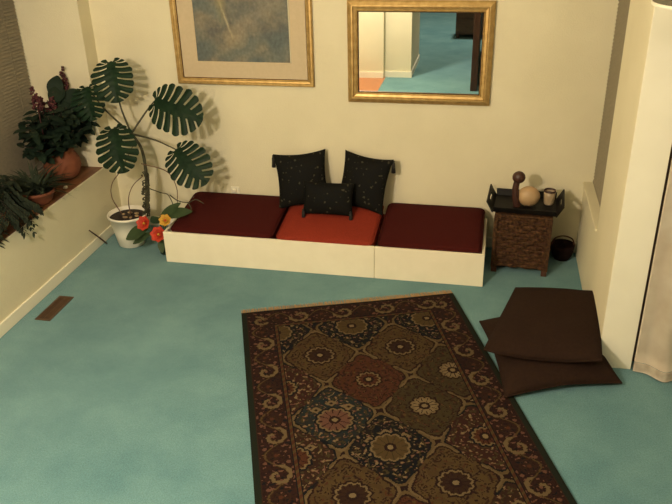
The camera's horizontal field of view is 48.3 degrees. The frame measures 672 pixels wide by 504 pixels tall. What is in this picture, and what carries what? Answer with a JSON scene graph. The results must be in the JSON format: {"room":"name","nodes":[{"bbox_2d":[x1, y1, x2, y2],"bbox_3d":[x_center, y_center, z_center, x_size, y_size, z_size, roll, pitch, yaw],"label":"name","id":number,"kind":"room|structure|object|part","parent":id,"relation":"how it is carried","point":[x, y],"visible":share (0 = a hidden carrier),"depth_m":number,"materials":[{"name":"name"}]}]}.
{"room":"living room","nodes":[
{"label":"living room","id":0,"kind":"room"},
{"bbox_2d":[0,0,120,322],"bbox_3d":[-2.747,-0.810,3.230,0.710,3.900,5.500,4,27,11],"label":"wall","id":1,"kind":"structure","parent":0,"point":[55,34],"depth_m":5.62,"materials":[{"name":"paint"}]},
{"bbox_2d":[0,0,42,183],"bbox_3d":[-2.696,-0.758,4.343,0.045,1.680,3.225,4,27,11],"label":"window blind","id":2,"kind":"object","parent":1,"relation":"attached to","point":[15,97],"visible":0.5,"depth_m":5.62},
{"bbox_2d":[0,166,102,241],"bbox_3d":[-2.430,0.039,4.632,0.468,0.012,3.335,4,27,11],"label":"ledge","id":3,"kind":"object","parent":1,"relation":"attached to","point":[86,172],"depth_m":5.67,"materials":[{"name":"brown wood"}]},
{"bbox_2d":[0,175,43,248],"bbox_3d":[-2.311,-0.247,4.877,0.562,0.444,0.615,4,27,11],"label":"trailing plant","id":4,"kind":"object","parent":3,"relation":"on","point":[11,208],"visible":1,"depth_m":4.94,"materials":[{"name":"green plant"}]},
{"bbox_2d":[7,160,78,205],"bbox_3d":[-2.141,-0.455,5.358,0.600,0.284,0.609,4,27,11],"label":"spider plant","id":5,"kind":"object","parent":3,"relation":"on","point":[37,188],"visible":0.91,"depth_m":5.33,"materials":[{"name":"green plant"}]},
{"bbox_3d":[-2.131,-0.399,5.375,0.240,0.098,0.240,4,27,11],"label":"pot","id":6,"kind":"part","parent":5,"relation":"part of","materials":[{"name":"ceramic"}]},
{"bbox_2d":[13,66,99,180],"bbox_3d":[-2.141,-0.911,5.596,0.530,0.820,0.708,4,27,11],"label":"flowering plant","id":7,"kind":"object","parent":3,"relation":"on","point":[54,132],"visible":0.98,"depth_m":5.59,"materials":[{"name":"green plant"}]},
{"bbox_3d":[-2.122,-0.703,5.803,0.284,0.262,0.284,4,27,11],"label":"pot","id":8,"kind":"part","parent":7,"relation":"part of","materials":[{"name":"ceramic"}]},
{"bbox_2d":[0,167,104,245],"bbox_3d":[-2.193,0.055,4.587,0.015,0.014,3.335,4,27,11],"label":"trim","id":9,"kind":"structure","parent":1,"relation":"attached to","point":[103,168],"depth_m":5.44,"materials":[{"name":"paint"}]},
{"bbox_2d":[0,225,113,337],"bbox_3d":[-2.340,0.900,4.055,0.014,0.085,5.400,4,27,11],"label":"baseboard","id":10,"kind":"structure","parent":1,"relation":"attached to","point":[44,290],"depth_m":5.38,"materials":[{"name":"beige wood"}]},
{"bbox_2d":[0,225,671,503],"bbox_3d":[-0.127,3.086,-0.361,7.700,0.001,14.600,4,27,11],"label":"floor","id":11,"kind":"structure","parent":0,"point":[135,391],"depth_m":4.24,"materials":[{"name":"teal carpet"}]},
{"bbox_2d":[35,296,73,320],"bbox_3d":[-1.935,0.385,5.161,0.110,0.006,0.320,4,27,11],"label":"floor vent","id":12,"kind":"object","parent":11,"relation":"in","point":[60,302],"visible":1,"depth_m":5.15,"materials":[{"name":"brown metal"}]},
{"bbox_2d":[39,297,69,318],"bbox_3d":[-1.935,0.385,5.161,0.080,0.004,0.285,4,27,11],"label":"grille","id":13,"kind":"object","parent":12,"relation":"attached to","point":[59,303],"depth_m":5.16,"materials":[{"name":"brown metal"}]},
{"bbox_2d":[89,230,106,243],"bbox_3d":[-1.886,-0.119,5.944,0.014,0.207,0.195,7,28,17],"label":"stick","id":14,"kind":"object","parent":11,"relation":"on","point":[105,242],"visible":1,"depth_m":5.95,"materials":[{"name":"brown wood"}]},
{"bbox_2d":[70,58,213,247],"bbox_3d":[-1.450,-0.720,5.707,1.114,1.479,0.324,4,27,11],"label":"monstera plant","id":15,"kind":"object","parent":11,"relation":"on","point":[122,219],"visible":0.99,"depth_m":5.61,"materials":[{"name":"green plant"}]},
{"bbox_3d":[-1.652,-0.193,6.017,0.324,0.268,0.324,4,27,11],"label":"pot","id":16,"kind":"part","parent":15,"relation":"part of","materials":[{"name":"white ceramic"}]},
{"bbox_3d":[-1.495,-0.594,5.801,0.092,0.698,0.047,4,27,11],"label":"stem","id":17,"kind":"part","parent":15,"relation":"part of","materials":[{"name":"plant"}]},
{"bbox_2d":[126,203,191,254],"bbox_3d":[-1.355,-0.152,5.755,0.533,0.414,0.196,-5,27,-8],"label":"flower arrangement","id":18,"kind":"object","parent":11,"relation":"on","point":[138,233],"visible":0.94,"depth_m":5.73,"materials":[{"name":"green plant"}]},
{"bbox_3d":[-1.473,-0.221,5.712,0.114,0.099,0.064,4,27,11],"label":"flower","id":19,"kind":"part","parent":18,"relation":"part of","materials":[{"name":"red plant"}]},
{"bbox_3d":[-1.354,-0.137,5.693,0.120,0.105,0.068,4,27,11],"label":"flower","id":20,"kind":"part","parent":18,"relation":"part of","materials":[{"name":"red plant"}]},
{"bbox_3d":[-1.298,-0.242,5.680,0.095,0.077,0.060,4,27,11],"label":"flower","id":21,"kind":"part","parent":18,"relation":"part of","materials":[{"name":"yellow plant"}]},
{"bbox_2d":[163,212,486,286],"bbox_3d":[-0.071,-0.091,5.750,2.386,0.252,0.630,4,27,11],"label":"bench","id":22,"kind":"object","parent":11,"relation":"on","point":[406,264],"visible":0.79,"depth_m":5.46,"materials":[{"name":"white paint"},{"name":"rust upholstery"},{"name":"maroon upholstery"}]},
{"bbox_2d":[171,192,289,238],"bbox_3d":[-0.805,-0.267,5.830,0.810,0.189,0.600,4,27,11],"label":"seat cushion","id":23,"kind":"object","parent":22,"relation":"on","point":[228,214],"visible":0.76,"depth_m":5.73,"materials":[{"name":"red fabric"}]},
{"bbox_2d":[272,149,325,207],"bbox_3d":[-0.269,-0.558,5.769,0.465,0.448,0.176,0,26,4],"label":"throw pillow","id":24,"kind":"object","parent":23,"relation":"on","point":[292,170],"visible":0.8,"depth_m":5.72,"materials":[{"name":"black fabric"}]},
{"bbox_2d":[276,204,383,246],"bbox_3d":[-0.034,-0.205,5.673,0.730,0.182,0.590,4,27,11],"label":"seat cushion","id":25,"kind":"object","parent":22,"relation":"on","point":[365,226],"visible":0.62,"depth_m":5.54,"materials":[{"name":"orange fabric"}]},
{"bbox_2d":[302,181,353,220],"bbox_3d":[-0.059,-0.378,5.634,0.397,0.287,0.139,4,27,11],"label":"lumbar pillow","id":26,"kind":"object","parent":25,"relation":"on","point":[319,198],"visible":0.99,"depth_m":5.58,"materials":[{"name":"black fabric"}]},
{"bbox_2d":[342,150,395,215],"bbox_3d":[0.218,-0.524,5.677,0.444,0.448,0.176,8,28,17],"label":"throw pillow","id":27,"kind":"object","parent":25,"relation":"on","point":[369,176],"visible":0.84,"depth_m":5.62,"materials":[{"name":"black fabric"}]},
{"bbox_2d":[378,203,484,253],"bbox_3d":[0.712,-0.157,5.533,0.740,0.189,0.606,4,27,11],"label":"seat cushion","id":28,"kind":"object","parent":22,"relation":"on","point":[405,225],"visible":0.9,"depth_m":5.45,"materials":[{"name":"red fabric"}]},
{"bbox_2d":[241,290,576,503],"bbox_3d":[0.261,0.859,4.089,1.465,0.014,2.451,-5,27,-7],"label":"area rug","id":29,"kind":"object","parent":11,"relation":"on","point":[399,400],"visible":1,"depth_m":4.06,"materials":[{"name":"fabric"}]},
{"bbox_2d":[490,212,552,276],"bbox_3d":[1.371,-0.130,5.522,0.402,0.461,0.402,6,27,14],"label":"table","id":30,"kind":"object","parent":11,"relation":"on","point":[523,241],"visible":0.85,"depth_m":5.34,"materials":[{"name":"brown wicker"}]},
{"bbox_3d":[1.141,-0.078,5.402,0.028,0.405,0.028,6,27,14],"label":"corner post","id":31,"kind":"part","parent":30,"relation":"part of","materials":[{"name":"wood"}]},
{"bbox_2d":[486,184,564,217],"bbox_3d":[1.363,-0.369,5.392,0.532,0.082,0.376,6,27,14],"label":"serving tray","id":32,"kind":"object","parent":30,"relation":"on","point":[501,201],"visible":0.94,"depth_m":5.37,"materials":[{"name":"black paint"}]},
{"bbox_3d":[1.131,-0.395,5.451,0.051,0.078,0.350,6,27,14],"label":"handle","id":33,"kind":"part","parent":32,"relation":"part of","materials":[{"name":"black paint"}]},
{"bbox_2d":[512,171,539,207],"bbox_3d":[1.352,-0.449,5.334,0.205,0.273,0.127,4,27,11],"label":"figurine","id":34,"kind":"object","parent":32,"relation":"on","point":[527,195],"visible":1,"depth_m":5.31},
{"bbox_2d":[544,188,555,205],"bbox_3d":[1.531,-0.394,5.383,0.087,0.110,0.087,4,27,11],"label":"candle cup","id":35,"kind":"object","parent":32,"relation":"on","point":[549,193],"visible":1,"depth_m":5.36,"materials":[{"name":"ceramic"}]},
{"bbox_3d":[1.595,-0.348,5.332,0.051,0.078,0.350,6,27,14],"label":"handle","id":36,"kind":"part","parent":32,"relation":"part of","materials":[{"name":"black paint"}]},
{"bbox_3d":[1.502,-0.042,5.310,0.028,0.405,0.028,6,27,14],"label":"corner post","id":37,"kind":"part","parent":30,"relation":"part of","materials":[{"name":"wood"}]},
{"bbox_2d":[479,317,621,397],"bbox_3d":[1.249,0.555,4.487,0.688,0.151,0.843,-2,26,-2],"label":"pillow","id":38,"kind":"object","parent":11,"relation":"on","point":[519,376],"visible":0.56,"depth_m":4.21,"materials":[{"name":"brown fabric"}]},
{"bbox_2d":[483,287,602,361],"bbox_3d":[1.261,0.395,4.532,0.709,0.116,0.780,4,27,11],"label":"pillow","id":39,"kind":"object","parent":38,"relation":"on","point":[535,323],"visible":0.91,"depth_m":4.37,"materials":[{"name":"brown fabric"}]},
{"bbox_2d":[551,235,574,260],"bbox_3d":[1.701,-0.039,5.626,0.177,0.191,0.176,4,27,11],"label":"basket","id":40,"kind":"object","parent":11,"relation":"on","point":[561,249],"visible":1,"depth_m":5.60,"materials":[{"name":"brown wicker"}]},
{"bbox_3d":[1.699,-0.090,5.601,0.177,0.078,0.012,4,27,11],"label":"handle","id":41,"kind":"part","parent":40,"relation":"part of","materials":[{"name":"brown wood"}]},
{"bbox_2d":[88,0,618,241],"bbox_3d":[1.232,-1.818,5.060,7.700,3.900,0.150,4,27,11],"label":"wall","id":42,"kind":"structure","parent":0,"point":[542,119],"depth_m":5.61,"materials":[{"name":"paint"}]},
{"bbox_2d":[231,186,239,193],"bbox_3d":[-0.819,-0.474,6.089,0.072,0.114,0.030,4,27,11],"label":"wall outlet","id":43,"kind":"object","parent":42,"relation":"attached to","point":[236,190],"visible":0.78,"depth_m":6.08,"materials":[{"name":"white plastic"}]},
{"bbox_2d":[169,0,314,86],"bbox_3d":[-0.696,-1.741,5.422,1.067,1.074,0.032,4,27,11],"label":"framed picture","id":44,"kind":"object","parent":42,"relation":"attached to","point":[217,42],"visible":1,"depth_m":5.53,"materials":[{"name":"gold metal"}]},
{"bbox_2d":[192,0,289,62],"bbox_3d":[-0.700,-1.749,5.432,0.720,0.748,0.001,4,27,11],"label":"art print","id":45,"kind":"object","parent":44,"relation":"attached to","point":[225,30],"depth_m":5.49},
{"bbox_2d":[147,216,575,252],"bbox_3d":[0.012,-0.159,6.071,3.711,0.085,0.014,4,27,11],"label":"baseboard","id":46,"kind":"structure","parent":42,"relation":"attached to","point":[488,239],"depth_m":5.85,"materials":[{"name":"beige wood"}]},
{"bbox_2d":[347,0,495,105],"bbox_3d":[0.586,-1.402,5.302,1.024,0.721,0.040,4,27,11],"label":"wall mirror","id":47,"kind":"object","parent":42,"relation":"attached to","point":[439,52],"visible":1,"depth_m":5.30,"materials":[{"name":"gold metal"}]},
{"bbox_2d":[359,12,483,93],"bbox_3d":[0.588,-1.406,5.311,0.868,0.565,0.001,4,27,11],"label":"mirror glass","id":48,"kind":"object","parent":47,"relation":"attached to","point":[416,52],"depth_m":5.31,"materials":[{"name":"mirror"}]},
{"bbox_2d":[575,0,671,362],"bbox_3d":[2.033,1.537,-1.735,3.365,3.900,14.400,4,27,11],"label":"wall","id":49,"kind":"structure","parent":0,"point":[595,250],"depth_m":4.22,"materials":[{"name":"paint"}]},
{"bbox_2d":[583,182,599,230],"bbox_3d":[1.765,-0.322,5.127,0.077,0.018,0.839,4,27,11],"label":"trim","id":50,"kind":"structure","parent":49,"relation":"attached to","point":[589,189],"depth_m":5.14,"materials":[{"name":"paint"}]},
{"bbox_2d":[593,0,629,205],"bbox_3d":[1.788,-1.072,4.745,0.032,1.660,0.820,4,27,11],"label":"window blind","id":51,"kind":"object","parent":49,"relation":"attached to","point":[623,5],"visible":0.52,"depth_m":4.96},
{"bbox_3d":[1.804,-0.335,5.112,0.022,0.014,0.820,4,27,11],"label":"rail","id":52,"kind":"part","parent":51,"relation":"part of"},
{"bbox_2d":[601,6,671,368],"bbox_3d":[1.586,-1.065,3.538,0.185,3.890,0.012,4,27,11],"label":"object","id":53,"kind":"structure","parent":49,"relation":"attached to","point":[652,140],"depth_m":3.92,"materials":[{"name":"white paint"}]},
{"bbox_2d":[632,146,671,360],"bbox_3d":[2.543,-0.254,3.847,1.670,2.120,0.040,4,27,11],"label":"door","id":54,"kind":"structure","parent":49,"relation":"in","point":[670,157],"depth_m":4.13,"materials":[{"name":"brown metal"}]},
{"bbox_2d":[633,161,671,381],"bbox_3d":[2.469,-0.137,3.700,1.600,2.020,0.118,4,27,11],"label":"curtain","id":55,"kind":"object","parent":49,"relation":"hanging from","point":[654,345],"visible":1,"depth_m":4.12,"materials":[{"name":"beige fabric"}]},
{"bbox_3d":[-0.215,-0.450,-2.118,7.700,0.100,14.600,4,27,11],"label":"ceiling","id":56,"kind":"structure","parent":0,"visible":0},
{"bbox_2d":[651,0,671,9],"bbox_3d":[1.538,-1.857,2.775,0.418,1.812,0.418,4,27,11],"label":"pendant lamp","id":57,"kind":"object","parent":56,"relation":"hanging from","point":[664,4],"visible":1,"depth_m":3.12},
{"bbox_3d":[1.556,-1.146,3.128,0.410,0.200,0.410,4,27,11],"label":"lamp shade","id":58,"kind":"part","parent":57,"relation":"part of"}
]}

